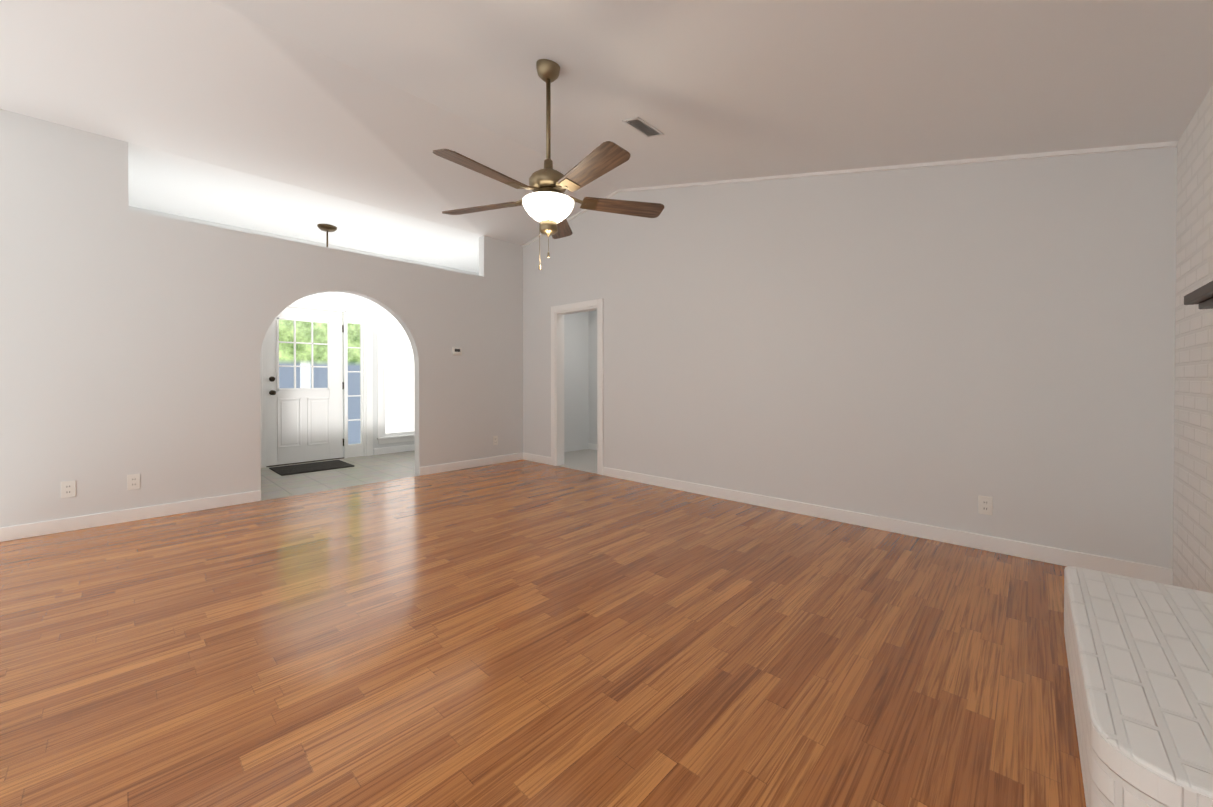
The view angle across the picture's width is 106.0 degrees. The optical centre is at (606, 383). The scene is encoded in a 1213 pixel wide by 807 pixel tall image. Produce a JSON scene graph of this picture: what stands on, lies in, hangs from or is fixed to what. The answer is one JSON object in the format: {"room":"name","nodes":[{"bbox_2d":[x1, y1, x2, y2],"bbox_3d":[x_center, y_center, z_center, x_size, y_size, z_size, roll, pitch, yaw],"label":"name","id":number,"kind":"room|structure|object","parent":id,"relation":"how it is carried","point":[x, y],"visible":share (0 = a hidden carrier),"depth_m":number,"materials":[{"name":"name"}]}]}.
{"room":"empty living room","nodes":[
{"label":"empty living room","id":0,"kind":"room"},
{"bbox_2d":[0,109,522,527],"bbox_3d":[-2.673,-0.398,4.623,0.120,2.892,4.400,0,1,43],"label":"wall","id":1,"kind":"structure","parent":0,"point":[131,342],"depth_m":3.61,"materials":[{"name":"paint"}]},
{"bbox_2d":[61,480,75,497],"bbox_3d":[-3.852,0.759,3.272,0.008,0.116,0.070,0,1,43],"label":"electrical outlet","id":2,"kind":"object","parent":1,"relation":"attached to","point":[68,488],"visible":1,"depth_m":3.27,"materials":[{"name":"white plastic"}]},
{"bbox_2d":[0,490,260,541],"bbox_3d":[-3.606,1.010,3.534,0.014,0.095,1.517,0,1,43],"label":"baseboard","id":3,"kind":"structure","parent":1,"relation":"attached to","point":[15,532],"depth_m":3.46,"materials":[{"name":"white wood"}]},
{"bbox_2d":[127,474,139,489],"bbox_3d":[-3.630,0.757,3.511,0.008,0.116,0.070,0,1,43],"label":"electrical outlet","id":4,"kind":"object","parent":1,"relation":"attached to","point":[133,481],"visible":1,"depth_m":3.51,"materials":[{"name":"white plastic"}]},
{"bbox_2d":[452,347,461,354],"bbox_3d":[-1.789,-0.379,5.467,0.027,0.090,0.120,0,1,43],"label":"switch","id":5,"kind":"object","parent":1,"relation":"attached to","point":[456,351],"visible":0.96,"depth_m":5.45,"materials":[{"name":"white plastic"}]},
{"bbox_2d":[420,452,522,475],"bbox_3d":[-1.615,0.992,5.675,0.014,0.095,1.436,0,1,43],"label":"baseboard","id":6,"kind":"structure","parent":1,"relation":"attached to","point":[433,469],"depth_m":5.60,"materials":[{"name":"white wood"}]},
{"bbox_2d":[493,436,497,444],"bbox_3d":[-1.428,0.737,5.877,0.008,0.116,0.070,0,1,43],"label":"electrical outlet","id":7,"kind":"object","parent":1,"relation":"attached to","point":[495,440],"visible":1,"depth_m":5.88,"materials":[{"name":"white plastic"}]},
{"bbox_2d":[129,206,478,454],"bbox_3d":[-2.998,-0.418,7.007,0.150,2.892,6.550,0,1,43],"label":"wall","id":8,"kind":"structure","parent":0,"point":[342,297],"depth_m":6.37,"materials":[{"name":"paint"}]},
{"bbox_2d":[266,307,343,465],"bbox_3d":[-3.900,0.028,5.955,0.127,1.993,0.874,0,1,43],"label":"front door","id":9,"kind":"structure","parent":8,"relation":"in","point":[304,424],"depth_m":5.96,"materials":[{"name":"white wood"}]},
{"bbox_2d":[260,299,372,467],"bbox_3d":[-3.856,-0.027,6.074,0.168,2.125,1.360,0,1,43],"label":"door frame","id":10,"kind":"structure","parent":8,"relation":"attached to","point":[361,315],"depth_m":6.35,"materials":[{"name":"white wood"}]},
{"bbox_2d":[348,324,360,444],"bbox_3d":[-3.533,0.010,6.399,0.006,1.685,0.175,0,1,43],"label":"sidelight glass","id":11,"kind":"object","parent":8,"relation":"attached to","point":[353,382],"visible":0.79,"depth_m":6.40,"materials":[{"name":"clear glass"}]},
{"bbox_2d":[374,444,414,454],"bbox_3d":[-2.018,0.972,7.952,0.014,0.095,3.850,0,1,43],"label":"baseboard","id":12,"kind":"structure","parent":8,"relation":"attached to","point":[393,449],"depth_m":6.75,"materials":[{"name":"white wood"}]},
{"bbox_2d":[377,308,414,443],"bbox_3d":[-2.972,-0.102,7.000,0.200,1.960,1.090,0,1,43],"label":"window","id":13,"kind":"structure","parent":8,"relation":"in","point":[382,434],"depth_m":6.61,"materials":[{"name":"white wood"}]},
{"bbox_2d":[385,318,414,432],"bbox_3d":[-2.972,-0.112,7.000,0.020,1.690,0.840,0,1,43],"label":"window shade","id":14,"kind":"object","parent":13,"relation":"attached to","point":[399,386],"visible":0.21,"depth_m":6.84,"materials":[{"name":"white fabric"}]},
{"bbox_2d":[128,142,483,272],"bbox_3d":[-2.340,-1.934,6.383,2.046,0.150,6.550,0,1,43],"label":"ceiling","id":15,"kind":"structure","parent":0,"point":[164,182],"depth_m":4.89,"materials":[{"name":"paint"}]},
{"bbox_2d":[317,224,336,246],"bbox_3d":[-3.301,-1.531,5.406,0.200,0.640,0.200,0,1,43],"label":"pendant light","id":16,"kind":"object","parent":15,"relation":"hanging from","point":[326,228],"visible":0.4,"depth_m":5.36,"materials":[{"name":"brown metal"}]},
{"bbox_2d":[261,451,418,500],"bbox_3d":[-2.340,1.083,6.408,2.046,0.100,6.550,0,1,43],"label":"floor","id":17,"kind":"structure","parent":0,"point":[378,468],"depth_m":5.16,"materials":[{"name":"grey tile"}]},
{"bbox_2d":[269,460,354,475],"bbox_3d":[-3.615,1.032,5.620,0.600,0.014,0.760,0,1,43],"label":"coir doormat","id":18,"kind":"object","parent":17,"relation":"on","point":[306,468],"visible":1,"depth_m":5.56,"materials":[{"name":"grey fabric"}]},
{"bbox_2d":[0,449,1085,806],"bbox_3d":[-0.036,1.107,3.276,5.595,0.104,6.000,0,1,43],"label":"floor","id":19,"kind":"structure","parent":0,"point":[520,634],"depth_m":1.79,"materials":[{"name":"laminate"}]},
{"bbox_2d":[1064,566,1212,806],"bbox_3d":[1.677,0.931,1.333,0.437,0.290,1.360,0,1,43],"label":"brick hearth","id":20,"kind":"object","parent":19,"relation":"on","point":[1140,657],"visible":1,"depth_m":1.20,"materials":[{"name":"white brick"}]},
{"bbox_2d":[564,312,588,452],"bbox_3d":[-0.249,-0.420,7.230,0.120,2.892,2.480,0,1,43],"label":"wall","id":21,"kind":"structure","parent":0,"point":[576,393],"depth_m":6.92,"materials":[{"name":"paint"}]},
{"bbox_2d":[588,310,596,443],"bbox_3d":[1.810,-0.177,5.249,5.595,2.440,0.120,0,1,43],"label":"wall","id":22,"kind":"structure","parent":0,"point":[592,331],"depth_m":7.05,"materials":[{"name":"paint"}]},
{"bbox_2d":[588,443,596,449],"bbox_3d":[1.764,0.995,5.210,5.595,0.095,0.014,0,1,43],"label":"baseboard","id":23,"kind":"structure","parent":22,"relation":"attached to","point":[592,446],"depth_m":7.04,"materials":[{"name":"white wood"}]},
{"bbox_2d":[0,0,1212,244],"bbox_3d":[-0.581,-1.747,2.666,5.595,0.987,4.400,0,1,43],"label":"ceiling","id":24,"kind":"structure","parent":0,"point":[372,102],"depth_m":2.66,"materials":[{"name":"paint"}]},
{"bbox_2d":[433,59,663,269],"bbox_3d":[-0.346,-1.244,2.578,1.352,1.197,1.328,0,1,43],"label":"fan","id":25,"kind":"object","parent":24,"relation":"hanging from","point":[548,204],"visible":1,"depth_m":2.54,"materials":[{"name":"brown wood"}]},
{"bbox_2d":[622,117,663,137],"bbox_3d":[0.262,-1.813,3.246,0.150,0.009,0.300,17,12,42],"label":"ceiling vent","id":26,"kind":"object","parent":24,"relation":"in","point":[641,126],"visible":0.98,"depth_m":3.24,"materials":[{"name":"silver metal"}]},
{"bbox_2d":[523,146,1176,568],"bbox_3d":[0.958,-0.527,4.331,5.835,3.155,0.120,0,1,43],"label":"wall","id":27,"kind":"structure","parent":0,"point":[941,346],"depth_m":3.20,"materials":[{"name":"paint"}]},
{"bbox_2d":[523,452,550,464],"bbox_3d":[-0.916,0.989,5.996,0.600,0.095,0.014,0,1,43],"label":"baseboard","id":28,"kind":"structure","parent":27,"relation":"attached to","point":[537,458],"depth_m":5.97,"materials":[{"name":"white wood"}]},
{"bbox_2d":[555,312,563,465],"bbox_3d":[-0.589,0.076,5.775,0.020,1.925,0.130,0,1,43],"label":"trim","id":29,"kind":"structure","parent":27,"relation":"attached to","point":[559,377],"depth_m":5.76,"materials":[{"name":"white wood"}]},
{"bbox_2d":[522,190,618,246],"bbox_3d":[-0.501,-1.973,5.579,1.759,0.022,0.022,-11,-7,42],"label":"crown molding","id":30,"kind":"structure","parent":27,"relation":"attached to","point":[574,216],"depth_m":5.46,"materials":[{"name":"white"}]},
{"bbox_2d":[556,306,596,314],"bbox_3d":[-0.321,-0.875,5.518,0.710,0.020,0.130,0,1,43],"label":"trim","id":31,"kind":"structure","parent":27,"relation":"attached to","point":[594,308],"depth_m":5.52,"materials":[{"name":"white wood"}]},
{"bbox_2d":[551,298,602,474],"bbox_3d":[-0.368,0.041,5.475,0.900,2.000,0.018,0,1,43],"label":"door frame","id":32,"kind":"structure","parent":27,"relation":"attached to","point":[600,386],"depth_m":5.25,"materials":[{"name":"white wood"}]},
{"bbox_2d":[597,306,597,473],"bbox_3d":[-0.054,0.080,5.278,0.020,1.925,0.130,0,1,43],"label":"trim","id":33,"kind":"structure","parent":27,"relation":"attached to","point":[597,389],"depth_m":5.23,"materials":[{"name":"white wood"}]},
{"bbox_2d":[603,467,1172,584],"bbox_3d":[1.462,1.008,3.784,4.095,0.095,0.014,0,1,43],"label":"baseboard","id":34,"kind":"structure","parent":27,"relation":"attached to","point":[1064,557],"depth_m":3.09,"materials":[{"name":"white wood"}]},
{"bbox_2d":[618,141,1177,191],"bbox_3d":[1.545,-1.670,3.679,3.946,0.022,0.022,17,12,42],"label":"crown molding","id":35,"kind":"structure","parent":27,"relation":"attached to","point":[1062,153],"depth_m":3.02,"materials":[{"name":"white wood"}]},
{"bbox_2d":[978,495,992,515],"bbox_3d":[2.409,0.777,2.905,0.070,0.116,0.008,0,1,43],"label":"electrical outlet","id":36,"kind":"object","parent":27,"relation":"attached to","point":[985,505],"visible":1,"depth_m":2.90,"materials":[{"name":"white plastic"}]},
{"bbox_2d":[1173,85,1212,592],"bbox_3d":[1.511,-0.153,0.733,0.120,2.468,4.400,0,1,43],"label":"brick wall","id":37,"kind":"structure","parent":0,"point":[1193,499],"depth_m":2.10,"materials":[{"name":"white brick"}]},
{"bbox_2d":[1184,281,1212,308],"bbox_3d":[1.772,-0.264,1.200,0.133,0.112,1.240,0,1,43],"label":"mantel shelf","id":38,"kind":"object","parent":37,"relation":"attached to","point":[1202,296],"visible":1,"depth_m":1.57,"materials":[{"name":"brown wood"}]},
{"label":"outside","id":39,"kind":"structure","parent":0,"visible":0},
{"bbox_2d":[279,319,359,443],"bbox_3d":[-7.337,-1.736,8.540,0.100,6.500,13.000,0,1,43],"label":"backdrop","id":40,"kind":"structure","parent":39,"point":[302,330],"depth_m":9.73,"materials":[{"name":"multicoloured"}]}
]}

